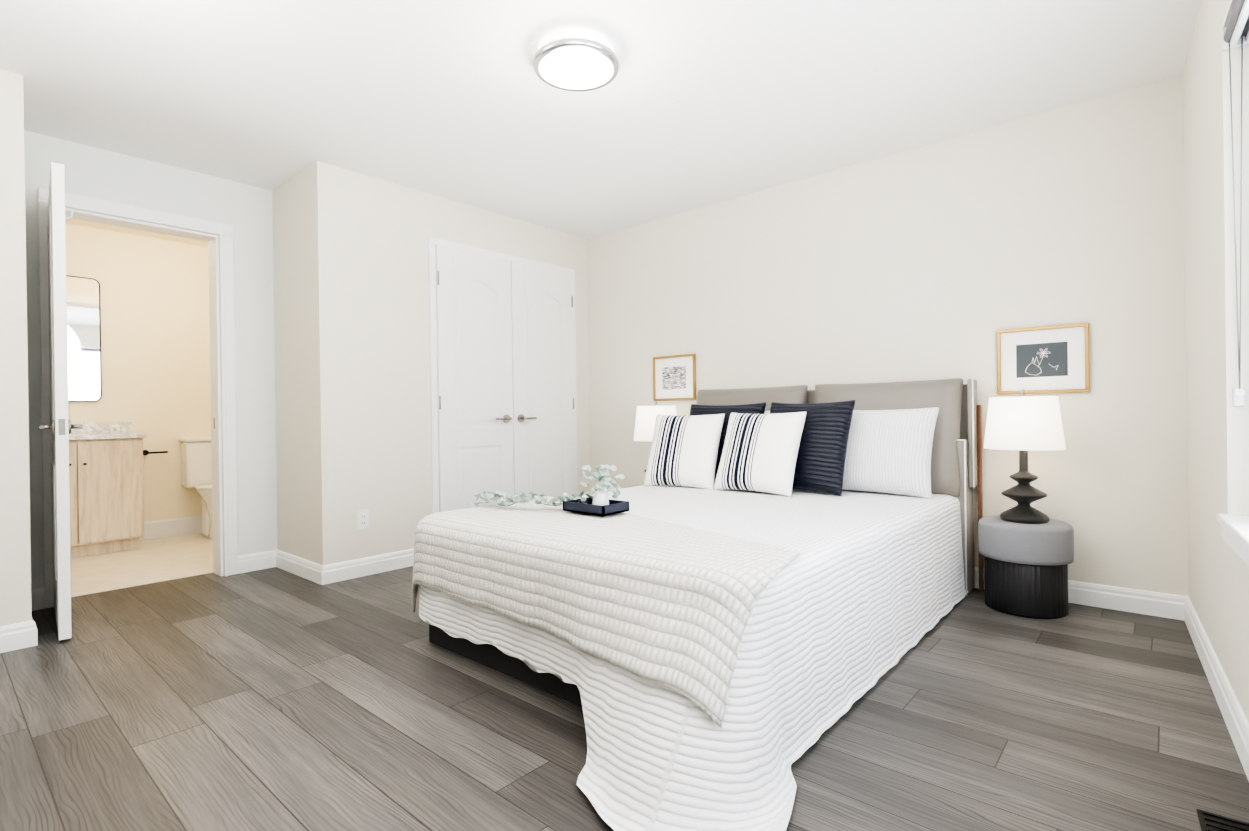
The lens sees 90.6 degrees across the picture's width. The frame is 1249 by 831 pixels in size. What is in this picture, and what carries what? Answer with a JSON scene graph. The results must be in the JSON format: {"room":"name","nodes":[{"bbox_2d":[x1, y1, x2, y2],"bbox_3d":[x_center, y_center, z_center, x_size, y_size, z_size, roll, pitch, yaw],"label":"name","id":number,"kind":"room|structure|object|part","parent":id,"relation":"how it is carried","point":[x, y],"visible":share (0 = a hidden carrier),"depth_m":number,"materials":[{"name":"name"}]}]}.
{"room":"bedroom","nodes":[
{"label":"bedroom","id":0,"kind":"room"},
{"bbox_2d":[65,223,210,521],"bbox_3d":[-3.864,-0.221,5.053,0.120,2.440,2.140,-1,0,41],"label":"wall","id":1,"kind":"structure","parent":0,"point":[155,336],"depth_m":5.01,"materials":[{"name":"beige paint"}]},
{"bbox_2d":[66,275,101,401],"bbox_3d":[-4.192,-0.574,4.577,0.018,0.943,0.480,-1,0,41],"label":"bathroom mirror","id":2,"kind":"object","parent":1,"relation":"attached to","point":[84,340],"visible":0.5,"depth_m":4.68,"materials":[{"name":"silver mirror"}]},
{"bbox_2d":[143,450,167,454],"bbox_3d":[-3.788,0.298,4.982,0.077,0.044,0.157,-1,0,41],"label":"paper holder","id":3,"kind":"object","parent":1,"relation":"attached to","point":[145,452],"visible":0.81,"depth_m":4.95,"materials":[{"name":"black metal"}]},
{"bbox_2d":[140,515,201,539],"bbox_3d":[-3.798,0.926,5.011,0.014,0.145,1.900,-1,0,41],"label":"baseboard","id":4,"kind":"structure","parent":1,"relation":"attached to","point":[171,527],"depth_m":5.08,"materials":[{"name":"white"}]},
{"bbox_2d":[24,130,277,588],"bbox_3d":[-2.765,-0.233,3.557,0.145,2.440,1.337,-1,0,41],"label":"wall","id":5,"kind":"structure","parent":0,"point":[245,211],"depth_m":3.82,"materials":[{"name":"white paint"}]},
{"bbox_2d":[39,162,82,640],"bbox_3d":[-2.704,-0.059,2.932,0.733,2.069,0.168,-1,0,41],"label":"door leaf","id":6,"kind":"structure","parent":5,"relation":"in","point":[60,426],"depth_m":2.68,"materials":[{"name":"white wood"}]},
{"bbox_2d":[38,187,237,607],"bbox_3d":[-2.764,-0.093,3.553,0.193,2.160,0.880,-1,0,41],"label":"door frame","id":7,"kind":"structure","parent":5,"relation":"attached to","point":[223,398],"depth_m":3.77,"materials":[{"name":"white wood"}]},
{"bbox_2d":[272,167,313,561],"bbox_3d":[-2.018,-0.244,3.871,0.565,2.440,0.120,-1,0,41],"label":"wall","id":8,"kind":"structure","parent":0,"point":[293,375],"depth_m":3.81,"materials":[{"name":"beige paint"}]},
{"bbox_2d":[272,550,316,582],"bbox_3d":[-2.011,0.922,3.792,0.660,0.108,0.016,-1,0,41],"label":"baseboard","id":9,"kind":"structure","parent":8,"relation":"attached to","point":[301,567],"depth_m":3.80,"materials":[{"name":"white wood"}]},
{"bbox_2d":[0,69,589,625],"bbox_3d":[-1.896,-0.245,3.490,0.120,2.440,4.700,-1,0,41],"label":"wall","id":10,"kind":"structure","parent":0,"point":[370,345],"depth_m":3.73,"materials":[{"name":"beige paint"}]},
{"bbox_2d":[0,618,37,652],"bbox_3d":[-2.950,0.938,2.167,0.016,0.108,1.296,-1,0,41],"label":"baseboard","id":11,"kind":"structure","parent":10,"relation":"attached to","point":[24,634],"depth_m":2.61,"materials":[{"name":"white wood"}]},
{"bbox_2d":[31,589,43,610],"bbox_3d":[-2.798,0.935,2.893,0.660,0.108,0.029,-1,0,41],"label":"baseboard","id":12,"kind":"structure","parent":10,"relation":"attached to","point":[36,605],"depth_m":3.14,"materials":[{"name":"white"}]},
{"bbox_2d":[357,510,368,529],"bbox_3d":[-1.582,0.630,3.740,0.008,0.114,0.070,-1,0,41],"label":"electrical outlet plate","id":13,"kind":"object","parent":10,"relation":"attached to","point":[362,519],"visible":1,"depth_m":3.74,"materials":[{"name":"white plastic"}]},
{"bbox_2d":[316,548,413,584],"bbox_3d":[-1.023,0.908,4.369,0.016,0.108,2.188,-1,0,41],"label":"baseboard","id":14,"kind":"structure","parent":10,"relation":"attached to","point":[346,570],"depth_m":3.73,"materials":[{"name":"white wood"}]},
{"bbox_2d":[435,244,513,511],"bbox_3d":[-1.020,-0.096,4.330,0.086,2.091,0.619,-1,0,41],"label":"closet door leaf","id":15,"kind":"structure","parent":10,"relation":"in","point":[474,373],"depth_m":4.31,"materials":[{"name":"white wood"}]},
{"bbox_2d":[428,236,577,513],"bbox_3d":[-0.841,-0.117,4.588,0.020,2.150,1.334,-1,0,41],"label":"trim","id":16,"kind":"structure","parent":10,"relation":"attached to","point":[433,241],"depth_m":4.11,"materials":[{"name":"white wood"}]},
{"bbox_2d":[511,261,574,499],"bbox_3d":[-0.608,-0.103,4.800,0.086,2.091,0.619,-1,0,41],"label":"closet door leaf","id":17,"kind":"structure","parent":10,"relation":"in","point":[542,378],"depth_m":4.79,"materials":[{"name":"white wood"}]},
{"bbox_2d":[0,0,1200,246],"bbox_3d":[-1.259,-1.522,2.914,6.880,0.100,4.940,-1,0,41],"label":"ceiling","id":18,"kind":"structure","parent":0,"point":[694,104],"depth_m":2.78,"materials":[{"name":"white paint"}]},
{"bbox_2d":[532,29,619,91],"bbox_3d":[-0.197,-1.444,2.517,0.354,0.085,0.354,-1,0,41],"label":"flush ceiling light","id":19,"kind":"object","parent":18,"relation":"attached to","point":[575,60],"visible":1,"depth_m":2.45,"materials":[{"name":"white glass"}]},
{"bbox_2d":[0,532,1248,830],"bbox_3d":[-1.224,1.015,2.920,6.880,0.104,4.940,-1,0,41],"label":"floor","id":20,"kind":"structure","parent":0,"point":[272,700],"depth_m":1.90,"materials":[{"name":"grey wood"}]},
{"bbox_2d":[69,422,145,557],"bbox_3d":[-3.969,0.497,4.450,0.498,1.010,0.760,-1,0,41],"label":"vanity cabinet","id":21,"kind":"object","parent":20,"relation":"on","point":[106,481],"visible":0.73,"depth_m":4.43,"materials":[{"name":"brown wood"}]},
{"bbox_2d":[179,437,212,539],"bbox_3d":[-3.316,0.586,5.076,0.659,0.810,0.420,-1,0,41],"label":"toilet","id":22,"kind":"object","parent":20,"relation":"on","point":[196,466],"visible":0.4,"depth_m":5.05,"materials":[{"name":"white ceramic"}]},
{"bbox_2d":[412,378,983,830],"bbox_3d":[0.376,0.384,2.809,1.867,1.122,2.716,-1,0,41],"label":"bed","id":23,"kind":"object","parent":20,"relation":"on","point":[732,610],"visible":1,"depth_m":2.13,"materials":[{"name":"grey fabric"}]},
{"bbox_2d":[412,496,799,727],"bbox_3d":[-0.094,0.629,2.387,1.711,0.419,1.007,-1,0,41],"label":"throw","id":24,"kind":"object","parent":23,"relation":"on","point":[692,619],"depth_m":1.85,"materials":[{"name":"white fabric"}]},
{"bbox_3d":[1.179,0.375,3.784,1.755,1.115,0.191,-1,0,41],"label":"headboard","id":25,"kind":"part","parent":23,"relation":"part of","materials":[{"name":"beige fabric"}]},
{"bbox_2d":[978,515,1073,618],"bbox_3d":[1.922,0.714,2.966,0.384,0.420,0.384,-1,0,41],"label":"nightstand","id":26,"kind":"object","parent":20,"relation":"on","point":[1026,569],"visible":0.92,"depth_m":2.82,"materials":[{"name":"wood"}]},
{"bbox_2d":[984,389,1065,523],"bbox_3d":[1.915,0.188,2.965,0.332,0.630,0.332,-1,0,41],"label":"table lamp","id":27,"kind":"object","parent":26,"relation":"on","point":[1023,493],"depth_m":2.87,"materials":[{"name":"white fabric"}]},
{"bbox_3d":[1.913,0.035,2.964,0.332,0.247,0.332,-1,0,41],"label":"right lamp shade","id":28,"kind":"part","parent":27,"relation":"part of","materials":[{"name":"white fabric"}]},
{"bbox_2d":[1196,809,1248,830],"bbox_3d":[1.304,0.933,1.315,0.100,0.006,0.300,-1,0,38],"label":"floor vent","id":29,"kind":"object","parent":20,"relation":"in","point":[1208,821],"visible":1,"depth_m":1.41,"materials":[{"name":"black metal"}]},
{"bbox_3d":[0.240,0.734,4.438,0.384,0.420,0.384,-1,0,41],"label":"nightstand","id":30,"kind":"object","parent":20,"relation":"on","visible":0},
{"bbox_2d":[634,401,676,471],"bbox_3d":[0.233,0.208,4.437,0.332,0.630,0.332,-1,0,41],"label":"table lamp","id":31,"kind":"object","parent":30,"relation":"on","point":[656,403],"depth_m":4.31,"materials":[{"name":"white fabric"}]},
{"bbox_3d":[0.231,0.055,4.437,0.332,0.247,0.332,-1,0,41],"label":"left lamp shade","id":32,"kind":"part","parent":31,"relation":"part of","materials":[{"name":"white fabric"}]},
{"bbox_2d":[587,74,1188,595],"bbox_3d":[1.290,-0.289,3.904,4.370,2.440,0.120,-1,0,41],"label":"wall","id":33,"kind":"structure","parent":0,"point":[945,258],"depth_m":3.30,"materials":[{"name":"beige paint"}]},
{"bbox_2d":[653,354,695,400],"bbox_3d":[0.369,-0.280,4.614,0.385,0.335,0.022,-1,0,41],"label":"picture","id":34,"kind":"object","parent":33,"relation":"attached to","point":[674,377],"visible":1,"depth_m":4.61,"materials":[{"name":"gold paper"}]},
{"bbox_2d":[997,323,1089,394],"bbox_3d":[2.095,-0.279,3.104,0.385,0.335,0.022,-1,0,41],"label":"picture","id":35,"kind":"object","parent":33,"relation":"attached to","point":[1044,359],"visible":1,"depth_m":3.10,"materials":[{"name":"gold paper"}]},
{"bbox_2d":[974,567,1179,619],"bbox_3d":[1.097,0.879,3.999,3.695,0.108,0.016,-1,0,41],"label":"baseboard","id":36,"kind":"structure","parent":33,"relation":"attached to","point":[1158,604],"depth_m":2.90,"materials":[{"name":"white wood"}]},
{"bbox_2d":[1182,0,1248,722],"bbox_3d":[1.138,-0.281,0.847,0.160,2.440,5.300,-1,0,38],"label":"wall","id":37,"kind":"structure","parent":0,"point":[1218,470],"depth_m":2.03,"materials":[{"name":"beige paint"}]},
{"bbox_2d":[1180,595,1248,780],"bbox_3d":[1.023,0.887,0.824,0.326,0.108,4.891,-1,0,41],"label":"baseboard","id":38,"kind":"structure","parent":37,"relation":"attached to","point":[1237,724],"depth_m":1.97,"materials":[{"name":"white wood"}]},
{"bbox_2d":[1217,513,1248,566],"bbox_3d":[1.304,0.352,1.138,0.100,0.078,1.910,-1,0,38],"label":"window sill","id":39,"kind":"structure","parent":37,"relation":"attached to","point":[1235,533],"depth_m":1.72,"materials":[{"name":"white"}]},
{"bbox_2d":[1222,0,1248,405],"bbox_3d":[1.300,-0.601,1.131,0.077,1.164,1.843,-1,0,38],"label":"window blind","id":40,"kind":"object","parent":37,"relation":"attached to","point":[1235,24],"visible":1,"depth_m":1.85,"materials":[{"name":"white plastic"}]}
]}

